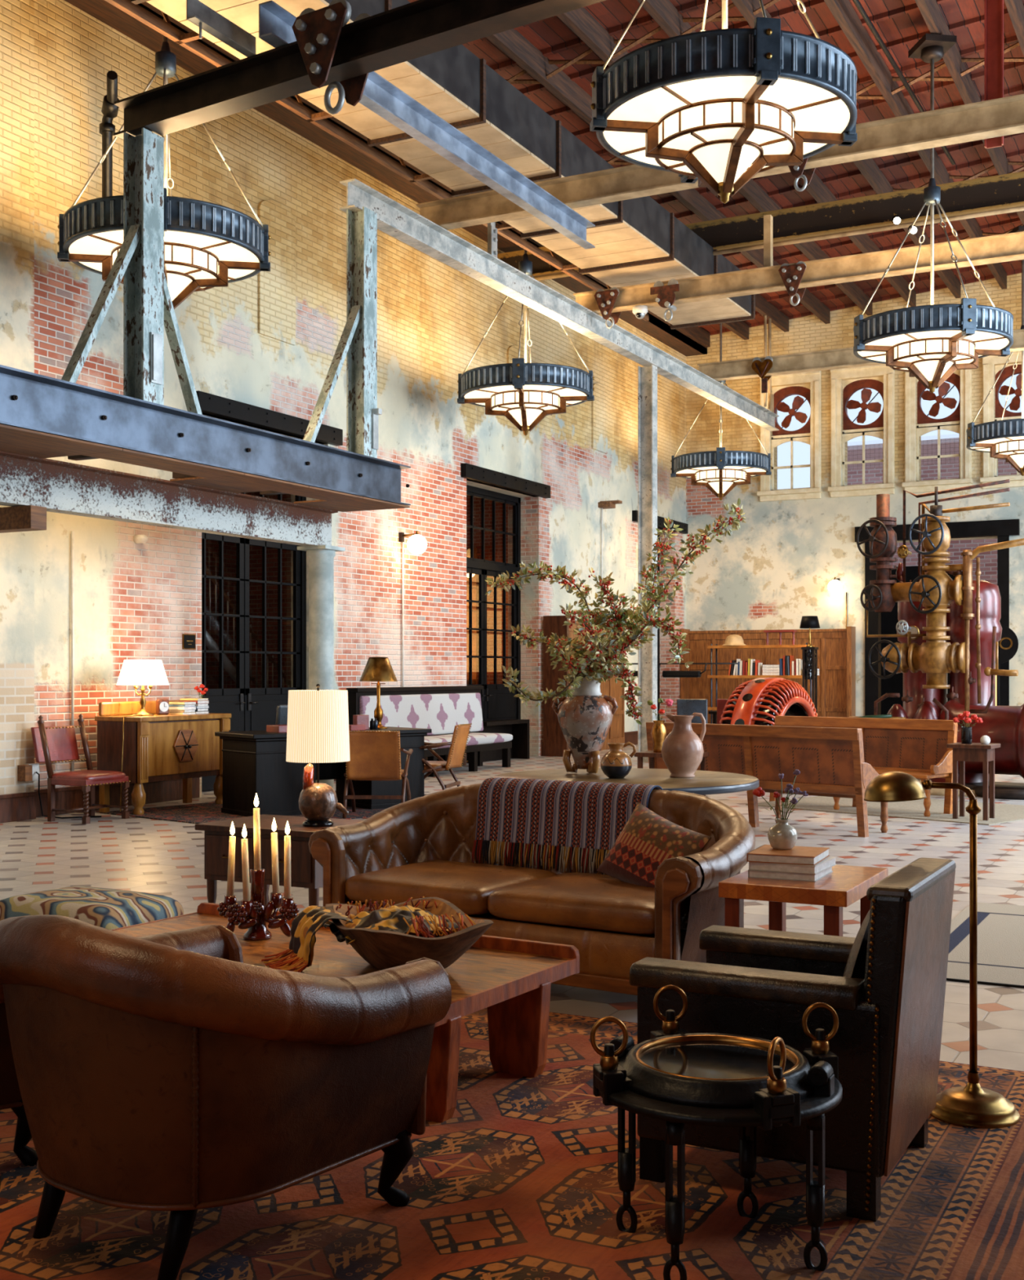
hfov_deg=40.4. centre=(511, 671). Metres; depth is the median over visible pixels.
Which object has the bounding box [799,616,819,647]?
shade lamp
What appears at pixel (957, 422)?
window
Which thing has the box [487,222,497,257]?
hanger
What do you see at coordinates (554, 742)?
wooden screen
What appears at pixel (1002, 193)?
girder
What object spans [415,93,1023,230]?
cross beam
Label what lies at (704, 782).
round table
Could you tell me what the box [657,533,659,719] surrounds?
door
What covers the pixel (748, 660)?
book
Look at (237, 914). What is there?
cluster
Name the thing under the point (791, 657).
book
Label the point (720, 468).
chandelier
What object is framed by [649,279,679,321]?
trolley
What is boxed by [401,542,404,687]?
conduit
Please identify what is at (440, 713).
cushion
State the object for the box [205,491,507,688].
window
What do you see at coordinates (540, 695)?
branch
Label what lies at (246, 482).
plate
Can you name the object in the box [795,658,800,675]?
book
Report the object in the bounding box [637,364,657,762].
steel post
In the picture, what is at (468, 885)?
seat cushion
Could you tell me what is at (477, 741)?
seat cushion
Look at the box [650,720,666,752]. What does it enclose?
bud vase
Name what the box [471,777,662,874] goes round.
throw
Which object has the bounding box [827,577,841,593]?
sconce
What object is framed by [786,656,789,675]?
book
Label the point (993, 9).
channel
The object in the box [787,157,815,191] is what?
trolley
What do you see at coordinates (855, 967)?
cushion
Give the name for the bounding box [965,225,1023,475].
chandelier
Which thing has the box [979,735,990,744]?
decorative ball
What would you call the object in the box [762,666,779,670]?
book
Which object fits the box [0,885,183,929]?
ottoman
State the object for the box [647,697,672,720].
bunch
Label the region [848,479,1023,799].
engine
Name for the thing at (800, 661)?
book
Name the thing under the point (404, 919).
scarf
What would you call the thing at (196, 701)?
book
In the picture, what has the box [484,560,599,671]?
branch
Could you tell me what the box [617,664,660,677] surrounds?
lamp
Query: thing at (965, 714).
bunch
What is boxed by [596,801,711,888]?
throw pillow
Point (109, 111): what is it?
pipe
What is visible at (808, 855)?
book
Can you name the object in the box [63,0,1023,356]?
ceiling
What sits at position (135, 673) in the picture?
table lamp
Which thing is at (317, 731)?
table lamp
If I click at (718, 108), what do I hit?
chandelier
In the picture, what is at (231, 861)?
candle
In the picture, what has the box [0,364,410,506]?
beam
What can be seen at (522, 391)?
chandelier
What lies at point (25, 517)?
joist
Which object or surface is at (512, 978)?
coffee table
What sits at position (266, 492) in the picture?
cross angle
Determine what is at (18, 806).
baseboard
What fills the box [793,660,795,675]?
book
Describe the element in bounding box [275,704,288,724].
desk chair
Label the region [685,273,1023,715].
wall
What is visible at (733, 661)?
book
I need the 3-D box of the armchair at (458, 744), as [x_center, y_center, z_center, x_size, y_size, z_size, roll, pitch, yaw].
[-0.897,1.049,15.847,0.767,0.915,0.704,0,0,14]
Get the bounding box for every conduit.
[71,531,74,771]
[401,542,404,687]
[600,507,602,614]
[845,592,846,628]
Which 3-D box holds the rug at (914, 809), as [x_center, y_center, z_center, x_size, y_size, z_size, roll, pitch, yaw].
[4.400,1.494,15.405,2.100,0.010,2.900,0,0,-45]
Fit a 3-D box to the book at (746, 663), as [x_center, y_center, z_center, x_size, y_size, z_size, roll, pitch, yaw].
[4.959,-0.070,29.312,0.046,0.275,0.180,2,1,27]
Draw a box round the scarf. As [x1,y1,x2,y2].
[261,896,475,972]
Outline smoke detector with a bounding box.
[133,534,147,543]
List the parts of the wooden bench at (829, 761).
leg, leg, panel, leg, seat, leg, leg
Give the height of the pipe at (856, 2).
0.360 m
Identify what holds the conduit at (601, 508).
attached to the wall at (269, 340)
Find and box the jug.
[600,741,635,778]
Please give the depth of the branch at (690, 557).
10.10 m
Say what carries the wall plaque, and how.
attached to the wall at (269, 340)
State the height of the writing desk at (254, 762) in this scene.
0.865 m
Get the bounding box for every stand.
[634,750,708,795]
[800,647,817,713]
[946,742,999,820]
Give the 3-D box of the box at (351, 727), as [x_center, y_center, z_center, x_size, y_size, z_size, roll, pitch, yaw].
[-1.697,0.605,15.180,0.180,0.060,0.100,0,0,-33]
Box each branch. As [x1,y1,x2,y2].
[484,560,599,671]
[502,663,589,706]
[510,623,589,671]
[547,632,599,688]
[558,602,616,678]
[577,600,643,683]
[581,516,683,660]
[582,662,642,724]
[583,567,634,683]
[586,497,746,673]
[586,606,693,671]
[588,564,656,681]
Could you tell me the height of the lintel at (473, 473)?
0.220 m
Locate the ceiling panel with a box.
[104,0,755,329]
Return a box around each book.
[168,701,195,704]
[168,704,195,706]
[168,706,195,710]
[168,709,195,712]
[168,711,195,714]
[179,700,208,703]
[180,697,208,700]
[195,703,208,706]
[195,706,208,708]
[195,707,208,711]
[195,711,208,714]
[728,660,732,675]
[730,660,736,675]
[733,664,736,675]
[735,658,740,675]
[737,662,739,675]
[738,660,742,675]
[742,660,747,675]
[745,662,747,675]
[746,844,829,865]
[747,658,752,675]
[747,866,832,881]
[748,856,836,874]
[750,659,755,675]
[751,662,755,675]
[754,659,759,675]
[757,662,762,675]
[762,664,779,666]
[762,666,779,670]
[762,670,779,672]
[762,672,779,675]
[779,658,782,675]
[782,655,785,675]
[785,655,789,675]
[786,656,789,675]
[789,655,793,675]
[791,661,794,675]
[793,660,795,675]
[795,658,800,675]
[798,659,802,675]
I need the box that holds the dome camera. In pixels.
[631,305,647,319]
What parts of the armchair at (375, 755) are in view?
leg, leg, nail trim, backrest, seat, leg, leg, armrest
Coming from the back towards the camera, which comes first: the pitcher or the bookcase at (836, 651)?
the bookcase at (836, 651)
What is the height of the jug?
0.256 m
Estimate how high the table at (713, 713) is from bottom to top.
0.770 m
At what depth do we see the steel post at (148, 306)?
12.31 m
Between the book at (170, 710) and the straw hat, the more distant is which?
the straw hat
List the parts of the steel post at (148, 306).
slot plate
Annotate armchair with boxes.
[0,914,451,1279]
[0,983,38,1165]
[342,730,413,817]
[418,723,471,790]
[629,857,955,1221]
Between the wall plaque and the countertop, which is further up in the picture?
the wall plaque
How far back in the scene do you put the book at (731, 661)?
29.40 m
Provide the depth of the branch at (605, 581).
9.90 m
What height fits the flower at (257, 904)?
0.064 m
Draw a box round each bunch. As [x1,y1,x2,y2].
[194,684,208,697]
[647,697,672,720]
[752,768,808,819]
[952,711,982,727]
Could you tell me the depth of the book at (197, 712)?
15.63 m
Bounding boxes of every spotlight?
[891,215,901,225]
[907,224,917,235]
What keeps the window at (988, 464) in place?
in the wall at (773, 571)
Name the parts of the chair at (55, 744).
leg, backrest, leg, leg, nail trim, seat, seat frame, leg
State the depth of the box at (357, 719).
15.36 m
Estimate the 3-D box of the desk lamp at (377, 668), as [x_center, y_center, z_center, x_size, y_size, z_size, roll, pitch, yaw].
[-1.497,0.230,15.630,0.430,0.810,0.430,0,0,7]
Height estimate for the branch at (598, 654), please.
0.875 m
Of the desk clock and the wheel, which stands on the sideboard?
the desk clock
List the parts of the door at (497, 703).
handle, handle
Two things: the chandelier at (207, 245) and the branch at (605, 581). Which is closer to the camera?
the branch at (605, 581)
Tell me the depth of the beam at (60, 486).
13.74 m
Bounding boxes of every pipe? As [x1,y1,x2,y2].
[99,71,119,197]
[852,0,955,165]
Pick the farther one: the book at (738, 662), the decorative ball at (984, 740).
the book at (738, 662)
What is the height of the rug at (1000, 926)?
0.010 m
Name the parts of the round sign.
post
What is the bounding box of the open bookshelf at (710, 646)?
[706,642,814,724]
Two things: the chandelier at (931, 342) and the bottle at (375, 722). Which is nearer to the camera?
the bottle at (375, 722)
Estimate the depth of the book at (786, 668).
28.84 m
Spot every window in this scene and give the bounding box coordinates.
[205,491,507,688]
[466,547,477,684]
[756,370,822,502]
[827,364,895,497]
[902,369,973,493]
[979,350,1023,488]
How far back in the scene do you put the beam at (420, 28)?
11.06 m
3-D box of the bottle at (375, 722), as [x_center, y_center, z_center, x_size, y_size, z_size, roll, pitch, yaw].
[-1.514,0.575,15.460,0.050,0.120,0.049,0,0,28]
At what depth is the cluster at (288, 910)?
5.72 m
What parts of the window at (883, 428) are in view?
blade, blade, sill, sash, blade, blade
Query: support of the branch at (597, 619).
in the vase at (585, 717)
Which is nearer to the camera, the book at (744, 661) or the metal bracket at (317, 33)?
the metal bracket at (317, 33)
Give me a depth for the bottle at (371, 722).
15.38 m
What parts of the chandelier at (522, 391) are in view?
suspension rod, arm, suspension rod, arm, stem, suspension rod, arm, suspension rod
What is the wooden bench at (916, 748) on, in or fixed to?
on the rug at (914, 809)
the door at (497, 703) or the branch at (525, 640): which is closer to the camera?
the branch at (525, 640)
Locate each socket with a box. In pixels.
[17,763,101,818]
[249,868,264,905]
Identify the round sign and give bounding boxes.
[995,625,1017,705]
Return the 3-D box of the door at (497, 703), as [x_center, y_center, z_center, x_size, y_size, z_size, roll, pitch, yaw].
[-0.478,-0.810,23.823,0.171,4.620,2.620,0,0,28]
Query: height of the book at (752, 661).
0.334 m
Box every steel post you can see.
[61,128,202,414]
[302,206,382,457]
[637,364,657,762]
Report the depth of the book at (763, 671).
28.97 m
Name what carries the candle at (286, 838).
on the candelabra at (252, 914)
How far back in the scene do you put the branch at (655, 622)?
9.91 m
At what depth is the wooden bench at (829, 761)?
13.10 m
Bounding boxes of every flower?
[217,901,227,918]
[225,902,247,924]
[253,900,262,915]
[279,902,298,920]
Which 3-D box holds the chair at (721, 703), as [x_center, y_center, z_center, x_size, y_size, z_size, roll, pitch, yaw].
[4.021,0.990,24.840,0.520,1.020,0.540,0,0,-42]
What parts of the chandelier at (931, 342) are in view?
suspension rod, arm, suspension rod, arm, stem, arm, suspension rod, suspension rod, arm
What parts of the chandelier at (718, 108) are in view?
suspension rod, arm, arm, suspension rod, stem, arm, suspension rod, arm, suspension rod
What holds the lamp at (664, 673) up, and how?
attached to the rail
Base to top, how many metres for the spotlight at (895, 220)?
0.238 m
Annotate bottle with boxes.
[369,718,373,729]
[373,718,377,728]
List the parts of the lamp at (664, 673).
lamp shade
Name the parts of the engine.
bed plate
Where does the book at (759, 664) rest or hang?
on the open bookshelf at (710, 646)
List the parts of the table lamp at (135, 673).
power cord, arm, lamp shade, arm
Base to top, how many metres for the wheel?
1.951 m
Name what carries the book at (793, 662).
on the open bookshelf at (710, 646)
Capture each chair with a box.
[31,713,130,823]
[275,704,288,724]
[676,698,707,723]
[716,698,728,724]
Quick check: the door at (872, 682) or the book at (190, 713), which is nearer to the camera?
the book at (190, 713)
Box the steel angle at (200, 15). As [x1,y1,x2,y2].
[186,0,256,57]
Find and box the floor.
[0,744,1023,1071]
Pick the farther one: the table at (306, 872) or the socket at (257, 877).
the table at (306, 872)
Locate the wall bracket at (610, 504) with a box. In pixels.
[597,500,622,509]
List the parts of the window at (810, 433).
blade, blade, sill, sash, blade, blade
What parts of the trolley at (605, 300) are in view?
plate, plate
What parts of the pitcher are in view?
spout, handle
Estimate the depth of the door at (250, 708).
18.13 m
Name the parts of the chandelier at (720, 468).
suspension rod, arm, suspension rod, stem, arm, arm, suspension rod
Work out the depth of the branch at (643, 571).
10.77 m
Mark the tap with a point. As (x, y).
(988, 671)
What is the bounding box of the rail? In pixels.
[614,662,737,664]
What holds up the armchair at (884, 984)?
on the oriental rug at (521, 1181)
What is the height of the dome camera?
0.175 m
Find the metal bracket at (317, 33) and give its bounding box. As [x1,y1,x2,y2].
[292,0,370,115]
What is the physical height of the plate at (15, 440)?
0.019 m
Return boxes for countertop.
[94,713,231,721]
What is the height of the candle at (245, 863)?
0.317 m
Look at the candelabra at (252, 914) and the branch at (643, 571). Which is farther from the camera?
the branch at (643, 571)
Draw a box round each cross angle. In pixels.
[67,454,99,460]
[172,471,195,479]
[259,490,286,495]
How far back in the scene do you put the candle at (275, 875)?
5.80 m
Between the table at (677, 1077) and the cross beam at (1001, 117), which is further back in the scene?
the cross beam at (1001, 117)
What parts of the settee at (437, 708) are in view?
frame, leg, leg, seat rail, leg, leg, leg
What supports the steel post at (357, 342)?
on the beam at (30, 401)
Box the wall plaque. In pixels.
[182,633,195,648]
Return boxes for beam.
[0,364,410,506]
[0,450,337,546]
[114,0,605,139]
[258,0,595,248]
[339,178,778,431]
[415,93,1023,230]
[573,231,1023,314]
[697,328,1023,381]
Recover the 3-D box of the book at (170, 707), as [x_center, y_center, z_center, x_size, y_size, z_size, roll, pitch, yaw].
[-3.683,0.401,15.513,0.260,0.034,0.200,0,0,30]
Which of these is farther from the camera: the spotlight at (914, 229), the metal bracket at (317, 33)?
the spotlight at (914, 229)
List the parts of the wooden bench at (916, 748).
leg, leg, leg, panel, seat, leg, leg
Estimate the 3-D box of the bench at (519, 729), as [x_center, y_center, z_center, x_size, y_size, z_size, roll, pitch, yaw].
[-0.209,1.160,23.474,0.350,0.680,1.550,0,0,28]
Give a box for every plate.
[0,424,122,458]
[82,448,244,478]
[169,473,308,493]
[273,485,363,501]
[293,497,409,511]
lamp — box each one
[116,659,168,811]
[285,684,350,826]
[359,656,397,728]
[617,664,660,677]
[662,663,706,677]
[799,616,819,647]
[863,771,1020,1128]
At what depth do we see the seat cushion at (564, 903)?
6.39 m
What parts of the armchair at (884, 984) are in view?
leg, arm, arm, leg, nail trim, backrest, leg, panel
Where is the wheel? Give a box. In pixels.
[719,677,817,725]
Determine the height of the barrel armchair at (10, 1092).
0.912 m
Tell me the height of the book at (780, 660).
0.348 m
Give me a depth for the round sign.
27.51 m
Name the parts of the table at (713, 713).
leg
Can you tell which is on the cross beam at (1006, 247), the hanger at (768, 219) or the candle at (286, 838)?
the hanger at (768, 219)
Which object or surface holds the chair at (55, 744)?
on the floor
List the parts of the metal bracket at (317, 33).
plate, plate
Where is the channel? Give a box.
[983,0,1003,149]
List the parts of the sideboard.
leg, leg, rail, door, handle, leg, leg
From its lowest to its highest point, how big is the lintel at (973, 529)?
0.320 m
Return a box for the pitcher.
[661,712,705,777]
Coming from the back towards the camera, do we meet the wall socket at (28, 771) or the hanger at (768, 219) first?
the hanger at (768, 219)
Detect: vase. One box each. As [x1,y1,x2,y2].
[551,677,617,773]
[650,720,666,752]
[767,817,797,849]
[960,726,972,743]
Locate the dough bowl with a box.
[325,897,493,970]
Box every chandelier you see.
[57,14,271,309]
[457,238,594,435]
[589,0,857,204]
[670,323,771,500]
[853,33,1013,393]
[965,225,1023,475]
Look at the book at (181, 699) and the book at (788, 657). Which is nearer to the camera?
the book at (181, 699)
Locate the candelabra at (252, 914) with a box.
[217,868,298,940]
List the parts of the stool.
leg, leg, leg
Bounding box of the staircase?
[205,565,291,688]
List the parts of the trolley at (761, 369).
plate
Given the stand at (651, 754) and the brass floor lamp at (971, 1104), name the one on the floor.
the stand at (651, 754)
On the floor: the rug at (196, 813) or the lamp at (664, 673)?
the rug at (196, 813)
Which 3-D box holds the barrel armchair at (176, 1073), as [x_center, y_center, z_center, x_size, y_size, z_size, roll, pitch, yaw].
[-0.873,1.056,3.767,1.072,0.912,1.014,0,0,36]
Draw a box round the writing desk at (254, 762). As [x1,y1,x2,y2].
[214,726,431,816]
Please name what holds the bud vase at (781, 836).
on the book at (808, 855)
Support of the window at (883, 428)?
in the wall at (773, 571)
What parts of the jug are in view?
handle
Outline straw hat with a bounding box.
[721,634,745,645]
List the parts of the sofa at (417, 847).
arm, rail, arm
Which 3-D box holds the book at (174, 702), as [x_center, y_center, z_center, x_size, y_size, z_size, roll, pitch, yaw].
[-3.683,0.346,15.513,0.260,0.028,0.200,0,0,28]
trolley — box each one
[594,287,621,328]
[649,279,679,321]
[751,355,772,393]
[777,261,806,306]
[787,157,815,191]
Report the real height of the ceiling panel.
1.059 m
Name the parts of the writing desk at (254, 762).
modesty panel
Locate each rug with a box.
[0,1007,1023,1279]
[99,794,426,823]
[745,795,1023,825]
[946,902,1023,987]
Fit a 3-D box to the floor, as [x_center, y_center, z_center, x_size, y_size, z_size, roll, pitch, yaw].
[3.876,1.600,18.275,22.000,0.200,48.000,0,0,28]
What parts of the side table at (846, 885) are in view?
leg, leg, leg, leg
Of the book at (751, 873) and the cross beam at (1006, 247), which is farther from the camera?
the cross beam at (1006, 247)
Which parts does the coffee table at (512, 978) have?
leg, leg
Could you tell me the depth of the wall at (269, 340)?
18.18 m
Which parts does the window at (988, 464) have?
sill, blade, sash, blade, blade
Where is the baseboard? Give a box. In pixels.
[0,730,637,822]
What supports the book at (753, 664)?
on the open bookshelf at (710, 646)
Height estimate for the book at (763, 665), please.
0.055 m
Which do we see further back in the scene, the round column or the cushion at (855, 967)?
the round column
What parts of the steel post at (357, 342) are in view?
slot plate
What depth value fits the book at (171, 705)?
15.42 m
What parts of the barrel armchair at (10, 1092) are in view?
leg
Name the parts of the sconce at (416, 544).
wall plate, arm, globe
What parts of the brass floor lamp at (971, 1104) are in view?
lamp shade, arm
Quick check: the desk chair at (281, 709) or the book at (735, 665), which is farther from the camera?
the book at (735, 665)
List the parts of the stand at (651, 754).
leg, leg, leg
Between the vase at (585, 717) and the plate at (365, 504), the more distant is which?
the plate at (365, 504)
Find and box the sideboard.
[94,699,231,814]
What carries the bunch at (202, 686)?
in the pitcher
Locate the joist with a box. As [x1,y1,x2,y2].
[0,505,46,533]
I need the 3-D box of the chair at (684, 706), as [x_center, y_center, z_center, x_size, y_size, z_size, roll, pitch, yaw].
[3.223,0.990,24.917,0.540,1.020,0.520,0,0,8]
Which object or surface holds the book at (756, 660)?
on the open bookshelf at (710, 646)
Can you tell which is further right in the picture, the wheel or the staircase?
the wheel
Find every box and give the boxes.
[348,724,365,730]
[352,715,368,729]
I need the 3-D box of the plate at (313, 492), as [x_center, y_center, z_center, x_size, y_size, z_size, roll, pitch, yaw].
[-2.069,-1.905,14.888,0.480,0.019,0.994,0,0,28]
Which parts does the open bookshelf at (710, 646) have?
post, shelf, post, shelf, shelf, post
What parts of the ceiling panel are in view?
casing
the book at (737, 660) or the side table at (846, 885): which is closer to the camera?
the side table at (846, 885)
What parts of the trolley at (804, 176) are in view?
plate, plate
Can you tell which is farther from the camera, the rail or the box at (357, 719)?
the rail
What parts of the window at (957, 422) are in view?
blade, blade, sill, sash, blade, blade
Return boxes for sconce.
[398,530,426,554]
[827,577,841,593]
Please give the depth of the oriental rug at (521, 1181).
3.84 m
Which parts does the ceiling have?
wall plate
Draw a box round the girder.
[497,171,1023,280]
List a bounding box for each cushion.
[345,860,556,915]
[359,693,483,735]
[424,733,512,750]
[488,872,689,934]
[842,909,870,979]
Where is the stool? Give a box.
[764,630,796,644]
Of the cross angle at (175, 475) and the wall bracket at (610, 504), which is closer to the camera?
the cross angle at (175, 475)
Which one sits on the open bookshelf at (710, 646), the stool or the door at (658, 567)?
the stool
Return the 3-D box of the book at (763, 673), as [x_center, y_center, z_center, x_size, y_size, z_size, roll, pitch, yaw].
[5.426,0.041,29.058,0.360,0.055,0.200,0,0,28]
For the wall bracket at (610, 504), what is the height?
0.130 m
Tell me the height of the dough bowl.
0.200 m
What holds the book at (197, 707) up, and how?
on the book at (202, 708)
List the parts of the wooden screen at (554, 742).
panel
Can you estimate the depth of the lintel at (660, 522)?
30.05 m
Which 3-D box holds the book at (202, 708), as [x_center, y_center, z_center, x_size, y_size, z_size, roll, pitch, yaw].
[-3.581,0.424,15.709,0.240,0.034,0.200,0,0,25]
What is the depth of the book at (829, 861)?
5.92 m
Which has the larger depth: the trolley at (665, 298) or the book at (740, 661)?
the book at (740, 661)
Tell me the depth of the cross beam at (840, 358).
25.14 m
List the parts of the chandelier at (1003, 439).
suspension rod, arm, suspension rod, stem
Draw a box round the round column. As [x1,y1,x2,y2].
[297,545,345,789]
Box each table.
[111,902,579,1122]
[195,813,362,906]
[492,768,759,795]
[590,985,842,1279]
[708,711,716,724]
[718,864,888,936]
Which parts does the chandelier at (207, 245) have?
arm, suspension rod, suspension rod, stem, arm, suspension rod, arm, suspension rod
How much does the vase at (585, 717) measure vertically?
0.702 m
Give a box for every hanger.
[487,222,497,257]
[763,214,773,266]
[764,315,773,413]
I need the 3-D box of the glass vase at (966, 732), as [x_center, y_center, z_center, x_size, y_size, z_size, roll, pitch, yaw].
[4.638,0.645,14.215,0.110,0.170,0.110,0,0,28]
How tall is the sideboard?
1.180 m
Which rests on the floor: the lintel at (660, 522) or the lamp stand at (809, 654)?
the lamp stand at (809, 654)
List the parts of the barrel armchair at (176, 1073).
leg, leg, arm, leg, arm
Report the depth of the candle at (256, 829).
5.75 m
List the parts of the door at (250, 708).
handle, handle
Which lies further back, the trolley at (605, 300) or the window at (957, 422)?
the window at (957, 422)
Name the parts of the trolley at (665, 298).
plate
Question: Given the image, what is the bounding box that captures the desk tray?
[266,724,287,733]
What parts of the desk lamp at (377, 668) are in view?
lamp shade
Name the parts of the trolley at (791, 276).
plate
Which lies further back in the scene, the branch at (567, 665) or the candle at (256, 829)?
the branch at (567, 665)
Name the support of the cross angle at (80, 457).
attached to the beam at (30, 401)
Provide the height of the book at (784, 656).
0.403 m
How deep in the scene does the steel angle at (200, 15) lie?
11.16 m
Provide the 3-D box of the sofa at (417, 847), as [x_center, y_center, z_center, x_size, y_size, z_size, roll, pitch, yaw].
[0.142,1.050,6.967,2.200,0.900,1.045,0,0,33]
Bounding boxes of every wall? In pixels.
[0,0,685,796]
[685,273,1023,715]
[847,437,1020,585]
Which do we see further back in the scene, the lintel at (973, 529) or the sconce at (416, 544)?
the lintel at (973, 529)
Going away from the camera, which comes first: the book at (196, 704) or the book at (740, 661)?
the book at (196, 704)
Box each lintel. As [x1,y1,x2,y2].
[195,391,342,445]
[460,462,550,498]
[631,510,688,533]
[854,519,1019,542]
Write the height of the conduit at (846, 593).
2.200 m
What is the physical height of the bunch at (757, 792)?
0.237 m
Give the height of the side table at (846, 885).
0.620 m
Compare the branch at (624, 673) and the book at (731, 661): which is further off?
the book at (731, 661)
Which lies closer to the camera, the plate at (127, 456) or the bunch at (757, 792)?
the bunch at (757, 792)
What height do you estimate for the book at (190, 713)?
0.022 m
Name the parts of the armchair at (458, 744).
leg, leg, leg, seat, armrest, armrest, leg, backrest, nail trim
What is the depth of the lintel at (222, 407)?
17.63 m
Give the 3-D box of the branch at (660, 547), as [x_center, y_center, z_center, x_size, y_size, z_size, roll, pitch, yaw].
[0.868,-0.399,10.396,0.974,1.570,0.278,0,0,-30]
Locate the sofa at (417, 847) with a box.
[308,782,755,995]
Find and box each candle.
[226,822,235,896]
[240,823,250,900]
[253,794,261,870]
[271,817,279,893]
[284,821,290,898]
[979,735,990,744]
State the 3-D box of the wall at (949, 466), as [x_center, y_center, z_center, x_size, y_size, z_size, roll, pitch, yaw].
[14.675,-2.175,33.172,14.600,7.350,0.400,0,0,28]
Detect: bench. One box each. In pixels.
[467,719,529,763]
[645,721,888,837]
[768,715,957,816]
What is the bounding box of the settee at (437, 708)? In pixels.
[346,685,512,777]
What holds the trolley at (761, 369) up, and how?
attached to the cross beam at (840, 358)
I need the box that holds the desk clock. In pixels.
[155,699,168,715]
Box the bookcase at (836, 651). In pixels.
[680,626,855,724]
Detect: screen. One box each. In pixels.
[542,615,624,756]
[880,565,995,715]
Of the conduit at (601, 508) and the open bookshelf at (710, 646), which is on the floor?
the open bookshelf at (710, 646)
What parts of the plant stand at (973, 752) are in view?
leg, leg, leg, leg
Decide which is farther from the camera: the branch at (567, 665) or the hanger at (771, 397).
the hanger at (771, 397)
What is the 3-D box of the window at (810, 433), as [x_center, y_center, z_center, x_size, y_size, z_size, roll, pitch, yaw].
[6.082,-5.120,30.351,1.400,2.760,0.460,0,0,28]
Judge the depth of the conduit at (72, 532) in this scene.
14.83 m
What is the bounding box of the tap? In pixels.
[983,641,1017,675]
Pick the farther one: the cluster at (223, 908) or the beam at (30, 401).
the beam at (30, 401)
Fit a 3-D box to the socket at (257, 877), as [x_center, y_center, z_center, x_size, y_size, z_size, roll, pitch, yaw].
[-1.051,0.887,5.756,0.060,0.145,0.060,0,0,0]
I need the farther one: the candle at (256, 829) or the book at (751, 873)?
the book at (751, 873)
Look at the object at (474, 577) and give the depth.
30.37 m
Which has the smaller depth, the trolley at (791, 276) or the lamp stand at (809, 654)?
the trolley at (791, 276)
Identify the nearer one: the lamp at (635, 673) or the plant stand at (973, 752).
the plant stand at (973, 752)
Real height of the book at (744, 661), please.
0.308 m
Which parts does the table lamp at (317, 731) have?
stem, lamp shade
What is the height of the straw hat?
0.235 m
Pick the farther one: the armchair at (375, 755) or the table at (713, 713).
the table at (713, 713)
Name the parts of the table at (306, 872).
leg, drawer, leg, drawer, leg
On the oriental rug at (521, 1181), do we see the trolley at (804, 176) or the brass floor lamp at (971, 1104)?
the brass floor lamp at (971, 1104)
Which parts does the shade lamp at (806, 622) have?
lamp shade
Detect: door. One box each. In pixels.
[201,492,306,791]
[466,484,520,760]
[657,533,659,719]
[864,535,1008,715]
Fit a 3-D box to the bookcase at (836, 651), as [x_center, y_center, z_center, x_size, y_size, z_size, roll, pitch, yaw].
[5.524,0.270,30.320,3.820,2.460,0.370,0,0,28]
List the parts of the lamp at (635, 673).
lamp shade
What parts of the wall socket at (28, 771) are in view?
plug cord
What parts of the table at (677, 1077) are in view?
leg, leg, glass, leg, leg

